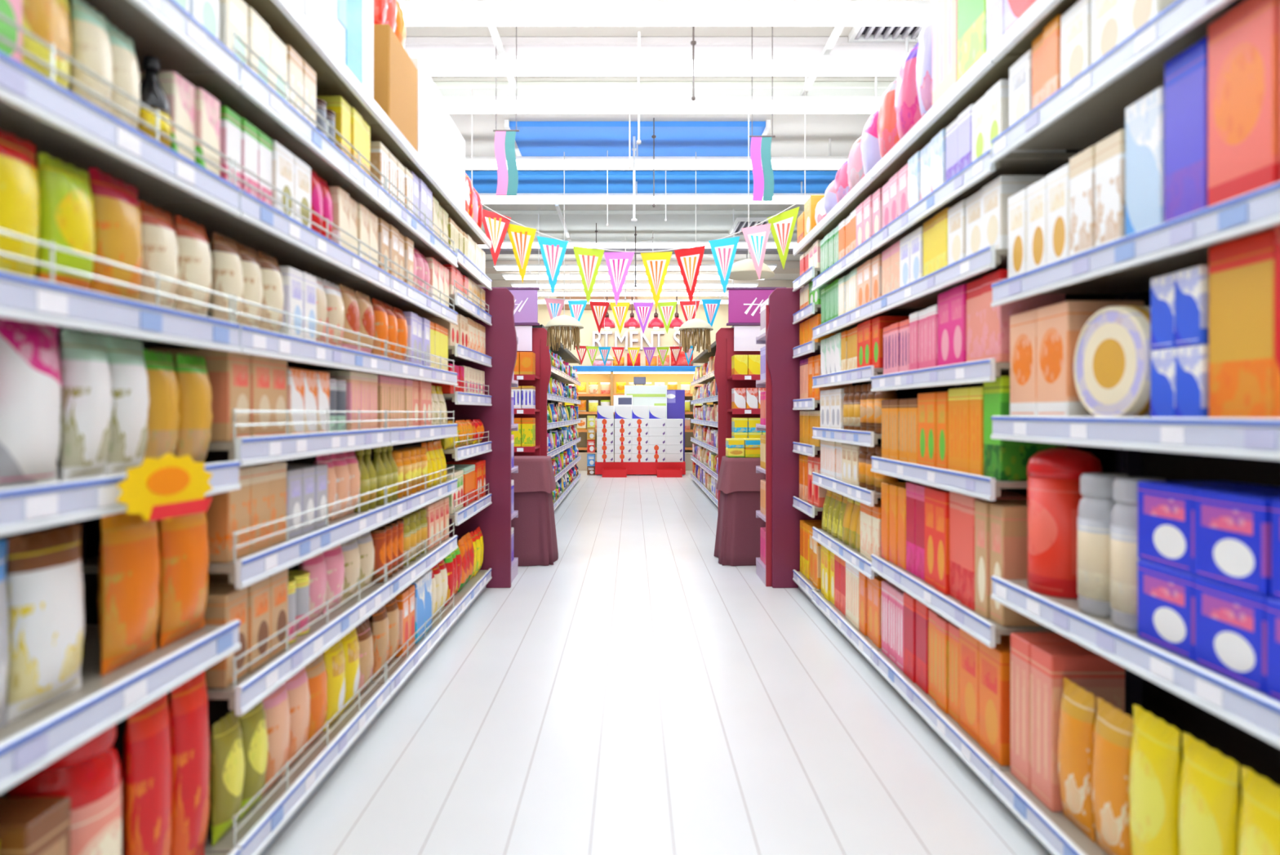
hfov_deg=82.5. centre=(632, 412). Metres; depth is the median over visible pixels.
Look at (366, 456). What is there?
bottle
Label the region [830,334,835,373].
product box
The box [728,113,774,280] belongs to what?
pendant lamp
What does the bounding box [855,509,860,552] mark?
pouch
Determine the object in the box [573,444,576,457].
snack bag
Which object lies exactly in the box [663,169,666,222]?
hanging wire
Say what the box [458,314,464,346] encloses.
product box
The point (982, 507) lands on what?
carton
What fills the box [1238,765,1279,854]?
snack bag
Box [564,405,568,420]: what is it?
pouch
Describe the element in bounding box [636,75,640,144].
hanging wire
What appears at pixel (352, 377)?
carton
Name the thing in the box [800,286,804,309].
product box
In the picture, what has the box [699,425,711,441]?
product box
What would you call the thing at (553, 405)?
bottle
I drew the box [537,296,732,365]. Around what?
wall
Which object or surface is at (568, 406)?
snack bag
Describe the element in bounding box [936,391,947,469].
carton
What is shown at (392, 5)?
snack bag
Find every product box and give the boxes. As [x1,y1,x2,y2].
[174,0,189,13]
[189,0,218,39]
[218,0,247,65]
[247,6,270,86]
[270,29,287,100]
[271,140,293,218]
[293,155,311,228]
[410,575,424,643]
[412,379,418,426]
[414,363,454,393]
[418,380,426,425]
[422,568,431,631]
[424,317,454,345]
[426,382,431,425]
[432,195,439,238]
[439,204,442,240]
[442,208,448,246]
[442,264,455,293]
[444,472,456,514]
[447,469,463,507]
[447,471,460,511]
[448,217,454,250]
[454,223,458,248]
[454,313,458,343]
[454,364,459,391]
[455,268,460,293]
[458,227,462,253]
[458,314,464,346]
[458,365,464,391]
[460,273,462,295]
[461,365,467,392]
[462,231,467,257]
[462,275,468,299]
[464,316,467,346]
[465,316,471,348]
[466,234,471,261]
[466,276,472,302]
[467,366,471,392]
[471,239,475,264]
[471,320,475,350]
[471,368,474,393]
[472,280,476,305]
[474,368,477,393]
[475,242,479,268]
[475,321,478,351]
[476,285,479,307]
[477,369,480,394]
[478,323,482,353]
[479,247,481,270]
[480,287,484,311]
[480,370,484,394]
[481,249,484,273]
[482,325,485,354]
[511,386,521,408]
[511,391,513,424]
[511,434,513,467]
[511,479,513,513]
[511,527,513,562]
[513,351,519,374]
[520,351,535,375]
[521,386,535,408]
[586,415,595,427]
[586,427,595,439]
[586,439,595,452]
[586,453,595,466]
[586,466,595,475]
[692,443,697,457]
[692,460,695,475]
[693,386,701,399]
[693,405,702,418]
[695,464,698,477]
[696,367,699,379]
[696,407,697,419]
[697,407,702,419]
[697,426,699,439]
[697,446,699,460]
[697,466,699,479]
[699,365,702,377]
[699,386,702,398]
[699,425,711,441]
[699,445,707,462]
[699,466,702,481]
[701,469,702,483]
[702,363,707,376]
[702,404,713,420]
[702,426,717,442]
[702,469,706,485]
[705,472,706,487]
[706,406,711,420]
[706,429,711,444]
[706,472,711,489]
[709,355,714,372]
[709,451,715,468]
[711,430,713,445]
[711,453,716,471]
[711,475,713,493]
[713,378,715,395]
[713,403,717,421]
[713,429,717,447]
[713,477,716,496]
[715,381,717,395]
[715,404,716,421]
[725,438,744,448]
[725,447,744,457]
[731,355,747,375]
[731,387,746,408]
[731,417,747,432]
[731,431,747,438]
[744,438,759,448]
[744,447,759,457]
[746,387,757,408]
[747,355,759,374]
[747,417,761,432]
[747,431,761,438]
[757,387,765,408]
[760,301,764,335]
[760,346,764,380]
[760,391,764,424]
[760,434,765,468]
[760,479,765,515]
[760,527,765,564]
[764,298,768,332]
[764,346,765,378]
[764,391,765,425]
[764,435,765,468]
[764,481,765,515]
[764,530,765,564]
[797,211,804,244]
[799,321,804,345]
[800,253,804,275]
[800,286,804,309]
[800,410,804,443]
[804,195,824,236]
[804,249,808,271]
[804,283,808,306]
[804,319,808,343]
[804,410,809,444]
[808,245,813,268]
[808,281,813,304]
[808,316,813,341]
[809,410,813,444]
[813,239,822,267]
[813,284,829,304]
[813,313,837,342]
[813,410,820,446]
[820,338,826,374]
[820,390,825,427]
[820,440,824,475]
[824,440,829,476]
[825,389,831,427]
[826,337,830,373]
[829,440,835,478]
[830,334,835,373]
[830,388,835,428]
[835,332,840,372]
[835,388,844,429]
[835,441,878,480]
[857,264,862,306]
[862,258,871,304]
[871,253,881,300]
[881,246,890,295]
[890,240,899,291]
[899,233,910,287]
[907,151,920,208]
[910,226,923,282]
[920,142,930,199]
[923,217,933,276]
[930,128,946,192]
[933,207,951,271]
[947,199,965,265]
[965,189,982,256]
[982,174,1048,248]
[1008,49,1031,126]
[1009,308,1037,415]
[1036,300,1144,416]
[1060,0,1091,88]
[1091,0,1121,64]
[1121,0,1176,41]
[1137,480,1279,574]
[1137,559,1195,661]
[1151,272,1177,350]
[1151,347,1176,417]
[1174,265,1208,346]
[1175,344,1208,417]
[1193,488,1279,595]
[1194,576,1274,693]
[1266,598,1279,701]
[1271,498,1279,599]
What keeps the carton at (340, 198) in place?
on the bay at (261, 227)
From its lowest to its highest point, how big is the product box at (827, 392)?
0.250 m
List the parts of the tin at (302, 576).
lid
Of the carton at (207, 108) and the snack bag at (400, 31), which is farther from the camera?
the snack bag at (400, 31)
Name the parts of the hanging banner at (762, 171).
panel, panel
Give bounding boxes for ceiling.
[395,0,932,291]
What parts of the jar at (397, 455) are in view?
lid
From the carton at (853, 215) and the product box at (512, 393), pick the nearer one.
the carton at (853, 215)
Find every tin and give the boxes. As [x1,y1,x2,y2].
[288,569,310,635]
[288,576,296,644]
[315,97,326,137]
[326,108,335,145]
[329,378,337,431]
[336,379,346,431]
[566,428,568,442]
[1073,305,1151,417]
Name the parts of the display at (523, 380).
price rail, price rail, price rail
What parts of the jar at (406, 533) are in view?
lid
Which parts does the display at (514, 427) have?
price rail, price rail, price rail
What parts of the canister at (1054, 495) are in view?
lid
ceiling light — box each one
[396,0,932,26]
[408,31,908,75]
[442,75,881,113]
[465,137,848,169]
[471,181,824,204]
[478,231,797,248]
[493,253,777,271]
[502,271,764,279]
[511,280,758,288]
[537,288,728,296]
[537,290,728,303]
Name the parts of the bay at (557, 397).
shelf, price rail, price rail, price rail, price rail, price rail, price rail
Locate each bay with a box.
[0,0,240,854]
[75,0,391,854]
[289,120,457,713]
[392,200,492,630]
[532,324,554,508]
[546,346,570,498]
[546,351,576,488]
[551,340,563,510]
[551,358,581,482]
[690,357,717,484]
[696,351,717,492]
[702,346,715,501]
[711,340,717,506]
[792,229,878,608]
[812,169,958,672]
[871,48,1122,803]
[991,0,1279,854]
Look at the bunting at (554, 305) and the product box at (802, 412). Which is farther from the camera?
the bunting at (554, 305)
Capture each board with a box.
[613,395,632,412]
[624,385,666,418]
[633,377,645,385]
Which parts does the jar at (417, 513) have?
lid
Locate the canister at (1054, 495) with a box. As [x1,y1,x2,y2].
[1026,447,1102,599]
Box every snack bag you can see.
[0,130,39,277]
[0,317,61,488]
[0,540,8,728]
[6,524,84,723]
[22,0,71,89]
[35,152,94,289]
[57,328,111,480]
[68,0,112,113]
[88,168,142,301]
[97,511,160,675]
[104,335,149,475]
[106,20,140,129]
[121,692,172,854]
[137,200,178,308]
[142,349,180,460]
[158,511,208,648]
[168,670,209,854]
[173,215,212,315]
[174,353,213,462]
[208,231,244,323]
[208,709,244,845]
[236,242,262,327]
[238,699,268,819]
[257,251,284,332]
[261,682,290,795]
[284,666,310,771]
[298,552,326,622]
[302,271,327,342]
[304,652,327,750]
[311,169,323,234]
[313,453,336,521]
[316,174,333,239]
[322,279,344,346]
[322,544,344,614]
[323,638,345,731]
[329,452,350,520]
[338,284,359,350]
[339,537,360,603]
[340,626,359,713]
[343,450,360,515]
[355,290,374,353]
[355,530,374,592]
[355,618,373,697]
[356,589,408,657]
[368,604,389,680]
[369,527,386,582]
[370,297,388,355]
[373,0,387,24]
[377,524,392,577]
[382,302,397,358]
[384,0,396,32]
[385,520,398,573]
[385,595,399,666]
[392,518,404,569]
[393,306,408,360]
[394,0,406,47]
[413,248,424,292]
[413,253,416,287]
[419,253,430,295]
[431,563,442,618]
[431,568,435,617]
[437,559,448,613]
[440,420,453,449]
[443,553,454,606]
[449,420,458,448]
[450,550,457,596]
[453,543,462,595]
[454,419,463,447]
[457,537,467,591]
[458,419,466,446]
[461,534,470,585]
[462,419,468,445]
[465,173,474,218]
[465,175,470,213]
[465,419,473,445]
[465,531,474,583]
[469,419,475,444]
[469,530,477,579]
[471,419,480,444]
[472,190,478,223]
[473,187,483,229]
[473,528,481,576]
[475,526,484,569]
[476,418,484,443]
[546,402,554,422]
[546,432,548,452]
[547,430,556,448]
[547,431,555,448]
[549,376,552,393]
[551,457,555,475]
[552,429,561,445]
[554,456,558,472]
[556,452,563,468]
[557,477,561,493]
[559,426,567,443]
[563,405,570,420]
[563,447,570,462]
[563,451,567,466]
[564,362,568,375]
[564,385,568,397]
[565,404,573,419]
[571,386,574,399]
[571,466,574,478]
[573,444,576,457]
[574,405,577,418]
[577,400,586,411]
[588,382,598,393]
[595,417,597,429]
[600,400,610,405]
[616,382,626,393]
[642,382,651,385]
[667,382,677,389]
[684,400,690,411]
[693,383,702,386]
[693,423,696,436]
[700,404,702,419]
[702,382,706,398]
[702,447,706,461]
[706,382,710,397]
[706,449,710,464]
[707,382,711,396]
[709,380,713,396]
[714,453,717,470]
[814,197,826,224]
[823,179,837,214]
[835,159,850,203]
[846,135,864,190]
[860,107,881,175]
[877,76,900,158]
[894,42,921,139]
[915,13,932,117]
[1057,676,1096,842]
[1092,697,1133,854]
[1128,704,1182,854]
[1178,732,1240,854]
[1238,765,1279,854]
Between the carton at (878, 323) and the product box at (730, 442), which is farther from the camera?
the product box at (730, 442)
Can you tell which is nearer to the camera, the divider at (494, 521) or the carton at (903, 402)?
the carton at (903, 402)
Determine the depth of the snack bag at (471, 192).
4.95 m
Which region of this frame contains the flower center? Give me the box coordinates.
[146,466,190,495]
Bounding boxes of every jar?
[7,723,121,854]
[391,450,403,497]
[392,449,411,496]
[398,448,417,493]
[398,515,410,565]
[403,447,421,491]
[403,512,416,561]
[410,510,421,556]
[411,446,427,489]
[416,507,427,553]
[843,386,849,429]
[848,385,856,430]
[853,384,862,430]
[858,444,878,487]
[860,383,869,431]
[866,382,876,433]
[866,444,881,490]
[874,389,898,433]
[874,445,898,492]
[1077,472,1128,617]
[1110,476,1166,632]
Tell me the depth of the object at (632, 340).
16.93 m
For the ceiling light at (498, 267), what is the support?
hanging from the ceiling
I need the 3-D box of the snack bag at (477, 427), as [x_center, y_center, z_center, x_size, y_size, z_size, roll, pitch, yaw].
[-1.117,0.137,5.180,0.092,0.174,0.097,0,0,-37]
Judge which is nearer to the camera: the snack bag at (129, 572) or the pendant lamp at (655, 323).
the snack bag at (129, 572)
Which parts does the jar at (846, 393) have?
lid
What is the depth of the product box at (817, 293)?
4.82 m
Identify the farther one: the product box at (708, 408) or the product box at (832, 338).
the product box at (708, 408)
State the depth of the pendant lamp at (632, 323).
15.70 m
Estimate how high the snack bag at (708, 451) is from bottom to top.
0.244 m
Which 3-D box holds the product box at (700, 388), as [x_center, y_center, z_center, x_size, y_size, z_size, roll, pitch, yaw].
[1.270,-0.321,12.365,0.220,0.220,0.278,0,0,0]
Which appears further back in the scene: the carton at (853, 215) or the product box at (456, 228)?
the product box at (456, 228)
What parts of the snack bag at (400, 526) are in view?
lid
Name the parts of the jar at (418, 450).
lid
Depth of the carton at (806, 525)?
5.16 m
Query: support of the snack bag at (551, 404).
on the bay at (557, 397)
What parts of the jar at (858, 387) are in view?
lid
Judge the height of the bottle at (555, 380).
0.240 m
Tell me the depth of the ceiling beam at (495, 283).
14.90 m
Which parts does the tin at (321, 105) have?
lid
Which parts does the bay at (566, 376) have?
shelf, shelf, price rail, price rail, price rail, price rail, price rail, price rail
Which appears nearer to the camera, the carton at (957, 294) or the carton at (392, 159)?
the carton at (957, 294)
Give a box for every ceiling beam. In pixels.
[404,36,917,55]
[433,81,893,96]
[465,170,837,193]
[476,280,804,290]
[480,248,805,253]
[481,209,804,240]
[484,260,799,273]
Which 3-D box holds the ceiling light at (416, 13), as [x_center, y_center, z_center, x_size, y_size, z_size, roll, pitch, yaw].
[0.050,-2.557,4.500,4.800,0.285,0.150,0,0,0]
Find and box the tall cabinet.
[561,365,706,470]
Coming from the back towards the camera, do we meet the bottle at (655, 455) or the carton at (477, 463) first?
the bottle at (655, 455)
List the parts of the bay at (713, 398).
shelf, price rail, price rail, price rail, price rail, price rail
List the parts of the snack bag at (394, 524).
lid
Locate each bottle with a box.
[137,54,170,148]
[354,448,369,511]
[363,448,376,509]
[371,446,386,505]
[380,445,392,502]
[386,444,397,500]
[546,405,550,422]
[546,431,550,451]
[550,351,554,366]
[551,351,555,367]
[551,378,556,395]
[551,382,554,394]
[551,456,556,474]
[553,404,556,422]
[553,409,555,422]
[554,354,558,368]
[554,379,558,395]
[554,454,559,471]
[555,353,559,369]
[555,380,559,395]
[555,480,559,495]
[555,484,558,497]
[557,355,561,370]
[558,427,563,444]
[561,360,565,373]
[561,382,565,396]
[561,405,565,420]
[561,450,565,466]
[562,475,565,488]
[563,383,567,397]
[564,450,568,464]
[565,472,568,485]
[568,425,573,439]
[568,426,572,440]
[568,469,572,481]
[571,365,574,378]
[571,425,574,439]
[571,445,574,459]
[573,405,576,419]
[601,418,606,426]
[601,427,606,435]
[601,435,606,444]
[601,444,606,453]
[601,453,606,462]
[619,418,624,426]
[619,427,624,435]
[619,435,624,444]
[619,444,624,453]
[619,453,624,462]
[636,418,641,426]
[636,427,641,435]
[636,435,641,444]
[636,444,641,453]
[636,453,641,462]
[653,444,658,453]
[653,453,658,462]
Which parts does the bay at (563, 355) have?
shelf, shelf, price rail, price rail, price rail, price rail, price rail, price rail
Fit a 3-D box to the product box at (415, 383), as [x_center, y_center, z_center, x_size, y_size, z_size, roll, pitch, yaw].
[-1.194,-0.041,3.658,0.220,0.240,0.112,0,0,0]
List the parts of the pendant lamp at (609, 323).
lamp shade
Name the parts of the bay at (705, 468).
price rail, price rail, price rail, price rail, price rail, price rail, shelf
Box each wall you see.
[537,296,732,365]
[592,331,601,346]
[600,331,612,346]
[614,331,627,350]
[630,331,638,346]
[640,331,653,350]
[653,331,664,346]
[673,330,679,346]
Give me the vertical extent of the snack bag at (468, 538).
0.334 m
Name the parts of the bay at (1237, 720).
kick plate, shelf, price rail, shelf, price rail, shelf, price rail, price rail, price rail, shelf, shelf, panel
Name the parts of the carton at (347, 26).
printed panel, printed panel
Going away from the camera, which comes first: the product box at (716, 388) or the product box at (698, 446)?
the product box at (716, 388)
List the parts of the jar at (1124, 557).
lid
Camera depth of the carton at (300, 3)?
2.33 m
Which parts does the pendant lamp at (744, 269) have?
cord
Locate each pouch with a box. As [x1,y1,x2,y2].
[421,442,433,487]
[426,441,439,485]
[431,385,441,424]
[431,396,435,424]
[432,440,443,484]
[435,386,447,424]
[437,440,447,481]
[547,402,552,422]
[548,432,552,450]
[549,429,554,449]
[554,406,558,421]
[555,403,559,421]
[555,429,559,446]
[557,382,561,395]
[557,406,561,421]
[557,453,561,470]
[559,356,564,372]
[559,404,564,421]
[560,382,564,396]
[561,429,565,444]
[561,476,564,492]
[563,406,567,420]
[563,473,567,488]
[564,402,574,405]
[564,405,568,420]
[576,382,586,393]
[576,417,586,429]
[588,400,598,411]
[592,357,611,365]
[600,382,610,393]
[613,356,624,365]
[626,353,639,365]
[645,355,657,365]
[654,382,664,385]
[657,355,669,365]
[671,351,693,365]
[680,382,690,393]
[684,417,690,429]
[693,403,702,408]
[703,448,707,464]
[709,406,713,421]
[822,488,831,531]
[826,491,836,534]
[831,493,842,537]
[837,495,847,541]
[841,497,854,545]
[848,500,860,548]
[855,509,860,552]
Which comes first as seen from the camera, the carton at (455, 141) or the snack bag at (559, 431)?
the carton at (455, 141)
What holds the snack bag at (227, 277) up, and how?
on the bay at (261, 227)
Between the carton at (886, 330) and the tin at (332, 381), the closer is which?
the tin at (332, 381)
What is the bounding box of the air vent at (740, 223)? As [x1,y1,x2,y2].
[728,217,771,235]
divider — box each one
[432,288,517,587]
[532,327,551,455]
[713,327,733,515]
[765,288,822,587]
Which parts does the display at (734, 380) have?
price rail, price rail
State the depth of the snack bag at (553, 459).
9.69 m
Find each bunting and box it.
[471,88,805,308]
[543,207,733,333]
[569,271,697,366]
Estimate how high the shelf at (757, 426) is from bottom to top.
0.024 m
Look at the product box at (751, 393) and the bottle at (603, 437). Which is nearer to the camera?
the product box at (751, 393)
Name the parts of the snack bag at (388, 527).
lid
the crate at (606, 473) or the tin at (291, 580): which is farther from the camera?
the crate at (606, 473)
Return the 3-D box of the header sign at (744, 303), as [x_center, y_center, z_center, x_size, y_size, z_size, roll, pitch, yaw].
[1.340,-1.002,7.891,0.640,0.685,0.075,0,0,0]
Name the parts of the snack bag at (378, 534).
lid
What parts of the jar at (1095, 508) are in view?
lid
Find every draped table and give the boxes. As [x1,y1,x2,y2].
[511,455,558,565]
[713,455,765,565]
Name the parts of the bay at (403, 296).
panel, shelf, shelf, shelf, shelf, shelf, shelf, shelf, kick plate, price rail, price rail, price rail, price rail, price rail, price rail, price rail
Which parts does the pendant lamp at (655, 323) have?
lamp shade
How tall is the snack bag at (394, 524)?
0.230 m
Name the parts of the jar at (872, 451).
lid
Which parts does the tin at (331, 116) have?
lid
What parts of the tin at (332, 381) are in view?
lid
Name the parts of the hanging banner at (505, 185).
panel, panel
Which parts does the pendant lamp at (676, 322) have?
lamp shade, cord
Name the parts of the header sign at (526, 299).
frame, white panel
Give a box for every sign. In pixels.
[115,452,213,520]
[481,287,539,351]
[597,405,613,418]
[614,405,631,418]
[631,405,648,418]
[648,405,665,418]
[726,287,786,351]
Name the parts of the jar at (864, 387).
lid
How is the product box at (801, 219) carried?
on the bay at (806, 585)
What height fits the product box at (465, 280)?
0.180 m
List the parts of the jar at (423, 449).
lid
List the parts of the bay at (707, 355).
price rail, price rail, price rail, price rail, price rail, price rail, shelf, shelf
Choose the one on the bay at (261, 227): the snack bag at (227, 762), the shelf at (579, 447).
the snack bag at (227, 762)
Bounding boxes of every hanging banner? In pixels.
[493,26,519,195]
[749,26,775,200]
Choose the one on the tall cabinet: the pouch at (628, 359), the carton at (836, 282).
the pouch at (628, 359)
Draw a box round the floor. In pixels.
[264,470,1050,854]
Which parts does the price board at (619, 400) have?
number panel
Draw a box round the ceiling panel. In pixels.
[504,120,770,156]
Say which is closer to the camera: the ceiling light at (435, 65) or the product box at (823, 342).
the product box at (823, 342)
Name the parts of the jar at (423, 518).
lid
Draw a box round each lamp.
[577,372,694,373]
[601,290,615,329]
[623,290,639,329]
[648,307,664,329]
[669,290,684,329]
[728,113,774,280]
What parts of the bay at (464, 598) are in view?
panel, shelf, shelf, shelf, shelf, shelf, shelf, shelf, shelf, kick plate, price rail, price rail, price rail, price rail, price rail, price rail, price rail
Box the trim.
[556,296,637,310]
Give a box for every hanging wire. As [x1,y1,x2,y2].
[595,222,597,248]
[606,150,608,226]
[624,236,626,300]
[627,95,631,168]
[631,136,637,222]
[634,226,636,287]
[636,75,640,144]
[651,117,656,207]
[651,230,653,251]
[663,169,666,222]
[690,26,696,101]
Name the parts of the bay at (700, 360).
price rail, price rail, price rail, price rail, price rail, shelf, shelf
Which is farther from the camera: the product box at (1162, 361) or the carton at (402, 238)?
the carton at (402, 238)
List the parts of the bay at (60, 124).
panel, shelf, shelf, shelf, shelf, price rail, price rail, price rail, price rail, shelf, shelf, price rail, price rail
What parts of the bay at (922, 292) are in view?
price rail, price rail, price rail, price rail, price rail, price rail, kick plate, shelf, shelf, shelf, shelf, shelf, shelf, shelf, panel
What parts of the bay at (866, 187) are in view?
price rail, price rail, price rail, price rail, price rail, price rail, price rail, shelf, kick plate, shelf, shelf, shelf, shelf, shelf, shelf, shelf, panel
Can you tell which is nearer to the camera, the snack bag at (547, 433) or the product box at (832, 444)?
the product box at (832, 444)
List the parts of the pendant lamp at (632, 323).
lamp shade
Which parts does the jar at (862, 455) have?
lid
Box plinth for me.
[595,460,685,475]
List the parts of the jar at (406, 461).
lid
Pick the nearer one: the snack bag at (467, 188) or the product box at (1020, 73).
the product box at (1020, 73)
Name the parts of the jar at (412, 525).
lid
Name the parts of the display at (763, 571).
price rail, price rail, price rail, panel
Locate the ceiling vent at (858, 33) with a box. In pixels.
[848,26,923,42]
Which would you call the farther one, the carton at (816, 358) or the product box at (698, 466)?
the product box at (698, 466)
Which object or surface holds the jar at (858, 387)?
on the bay at (866, 187)
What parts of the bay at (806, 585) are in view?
price rail, price rail, price rail, price rail, price rail, price rail, price rail, kick plate, shelf, shelf, shelf, shelf, shelf, shelf, shelf, shelf, panel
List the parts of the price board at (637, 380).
number panel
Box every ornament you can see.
[544,151,583,351]
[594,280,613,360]
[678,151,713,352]
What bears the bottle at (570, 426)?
on the bay at (563, 355)
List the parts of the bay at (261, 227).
panel, shelf, shelf, shelf, shelf, shelf, shelf, shelf, price rail, price rail, price rail, price rail, price rail, price rail, price rail, shelf, kick plate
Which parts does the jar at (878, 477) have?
lid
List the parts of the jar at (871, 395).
lid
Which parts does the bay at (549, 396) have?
shelf, price rail, price rail, price rail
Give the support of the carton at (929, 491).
on the bay at (922, 292)
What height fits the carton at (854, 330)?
0.250 m
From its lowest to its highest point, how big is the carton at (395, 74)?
0.431 m
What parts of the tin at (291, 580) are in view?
lid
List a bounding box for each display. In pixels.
[511,336,518,582]
[513,338,540,456]
[726,338,765,438]
[755,304,771,586]
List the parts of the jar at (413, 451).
lid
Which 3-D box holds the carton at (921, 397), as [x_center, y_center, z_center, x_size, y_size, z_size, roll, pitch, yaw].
[1.339,0.074,3.100,0.220,0.310,0.095,0,0,0]
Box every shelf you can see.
[511,424,517,428]
[511,466,517,472]
[511,511,517,519]
[511,558,517,569]
[577,393,692,395]
[577,411,693,413]
[577,429,693,431]
[577,446,692,449]
[755,332,765,340]
[755,378,765,383]
[755,424,765,428]
[755,466,765,473]
[755,511,765,521]
[755,558,765,572]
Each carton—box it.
[0,0,22,63]
[0,796,70,854]
[138,71,195,162]
[147,348,250,441]
[156,466,249,563]
[157,585,248,688]
[195,88,220,176]
[204,461,286,546]
[208,568,288,658]
[208,576,270,672]
[220,105,241,188]
[238,463,270,554]
[241,118,257,198]
[250,355,271,435]
[257,129,271,205]
[271,358,287,435]
[278,266,302,337]
[285,44,302,115]
[286,463,327,529]
[286,466,315,534]
[286,468,302,539]
[287,367,303,434]
[292,0,303,13]
[302,59,315,127]
[302,272,316,341]
[302,368,316,432]
[303,0,373,98]
[315,95,351,159]
[315,370,359,430]
[316,371,329,431]
[328,186,349,250]
[349,196,357,254]
[351,106,362,168]
[357,203,368,261]
[359,371,369,429]
[362,119,369,175]
[368,210,377,266]
[368,373,377,428]
[369,141,388,192]
[373,24,417,152]
[377,217,389,273]
[377,374,389,428]
[388,151,396,199]
[388,376,397,427]
[389,224,399,279]
[396,159,404,207]
[396,377,404,426]
[399,232,404,282]
[402,311,417,364]
[404,167,413,214]
[404,236,413,287]
[404,378,413,426]
[404,584,414,649]
[408,170,418,219]
[409,57,445,186]
[417,315,422,364]
[418,178,426,226]
[421,503,434,550]
[422,317,430,366]
[425,257,438,301]
[426,186,432,232]
[430,320,434,367]
[431,501,439,546]
[434,322,439,368]
[435,498,444,542]
[438,262,444,304]
[440,325,444,369]
[441,497,448,540]
[444,266,448,306]
[444,327,448,370]
[445,111,465,209]
[445,461,479,500]
[446,464,475,501]
[446,465,471,503]
[446,466,468,506]
[448,460,481,497]
[459,459,485,496]
[511,417,521,446]
[521,417,535,446]
[596,418,614,426]
[596,426,614,435]
[596,435,614,444]
[596,444,614,453]
[596,452,614,462]
[614,418,631,426]
[614,426,631,435]
[614,435,631,444]
[614,444,631,453]
[614,453,631,462]
[631,418,648,426]
[631,426,648,435]
[631,435,648,444]
[631,444,648,453]
[631,453,648,462]
[648,418,666,426]
[648,426,666,435]
[648,435,666,444]
[648,444,666,453]
[648,453,666,462]
[665,426,683,435]
[666,418,683,426]
[666,435,683,444]
[666,444,683,453]
[666,453,683,462]
[799,453,820,499]
[800,359,804,399]
[800,520,822,574]
[804,357,808,398]
[804,455,807,501]
[804,522,822,579]
[807,454,820,504]
[808,355,814,398]
[808,524,822,582]
[812,528,822,588]
[813,354,852,399]
[813,456,843,506]
[820,238,823,273]
[821,287,825,324]
[821,544,823,594]
[823,233,829,271]
[823,546,830,600]
[825,284,829,321]
[829,228,834,266]
[829,281,834,319]
[830,551,834,604]
[834,225,838,262]
[834,277,840,317]
[834,553,839,610]
[838,218,844,260]
[838,275,845,315]
[840,330,847,370]
[840,557,845,615]
[841,443,880,481]
[844,215,849,255]
[845,273,849,312]
[845,561,851,622]
[846,444,881,484]
[847,328,852,369]
[849,208,856,251]
[849,267,857,310]
[851,565,858,629]
[852,326,857,368]
[852,444,860,485]
[856,201,863,247]
[857,322,862,368]
[858,570,866,635]
[860,499,880,555]
[862,319,871,366]
[863,195,871,241]
[865,502,880,560]
[866,573,881,640]
[871,187,882,235]
[871,315,909,368]
[872,504,880,556]
[872,576,887,648]
[880,481,906,560]
[881,399,889,458]
[881,580,894,657]
[882,181,888,227]
[883,325,889,373]
[888,172,897,222]
[888,484,906,564]
[888,585,902,664]
[889,322,899,373]
[889,399,899,460]
[896,590,905,671]
[897,163,907,216]
[897,486,906,569]
[899,319,909,371]
[899,398,908,462]
[903,591,915,682]
[906,481,921,575]
[907,398,917,463]
[909,311,919,370]
[915,484,931,580]
[915,599,930,693]
[917,392,926,465]
[919,308,926,368]
[924,486,945,586]
[925,391,937,466]
[926,304,937,367]
[928,608,941,701]
[932,0,957,106]
[934,489,949,594]
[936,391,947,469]
[936,615,951,713]
[937,289,950,365]
[946,118,957,181]
[947,387,958,471]
[948,622,959,724]
[949,490,1018,601]
[950,284,966,364]
[957,0,986,81]
[957,103,974,172]
[957,386,970,473]
[959,627,1010,742]
[960,493,1027,610]
[966,277,982,361]
[969,386,983,475]
[972,93,986,161]
[974,499,1027,617]
[978,638,1010,765]
[982,269,1065,362]
[983,375,1066,480]
[986,0,1004,52]
[986,79,1066,152]
[990,502,1044,626]
[1004,0,1037,34]
[1008,187,1026,277]
[1010,632,1079,790]
[1026,176,1047,271]
[1031,31,1043,109]
[1031,644,1124,811]
[1043,14,1062,101]
[1047,163,1069,263]
[1069,145,1094,256]
[1094,129,1124,247]
[1124,86,1164,236]
[1164,36,1208,222]
[1208,0,1279,206]
[1208,227,1274,417]
[1274,224,1279,417]
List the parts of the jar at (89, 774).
lid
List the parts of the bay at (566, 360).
shelf, shelf, price rail, price rail, price rail, price rail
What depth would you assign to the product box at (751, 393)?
7.53 m
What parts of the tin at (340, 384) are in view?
lid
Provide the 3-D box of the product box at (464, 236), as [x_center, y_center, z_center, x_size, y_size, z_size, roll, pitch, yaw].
[-1.188,-1.061,4.744,0.220,0.200,0.108,0,0,0]
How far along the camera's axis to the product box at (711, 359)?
10.74 m
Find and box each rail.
[478,0,515,89]
[555,204,571,240]
[800,0,858,96]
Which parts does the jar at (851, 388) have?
lid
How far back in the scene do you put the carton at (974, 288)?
2.63 m
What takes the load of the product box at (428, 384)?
on the bay at (403, 296)
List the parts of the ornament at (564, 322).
cord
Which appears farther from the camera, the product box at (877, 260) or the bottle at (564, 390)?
the bottle at (564, 390)
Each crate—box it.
[602,468,626,477]
[656,468,682,477]
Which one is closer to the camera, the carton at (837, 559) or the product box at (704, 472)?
the carton at (837, 559)
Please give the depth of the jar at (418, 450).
3.73 m
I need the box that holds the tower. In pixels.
[666,389,684,461]
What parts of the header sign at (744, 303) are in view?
white panel, frame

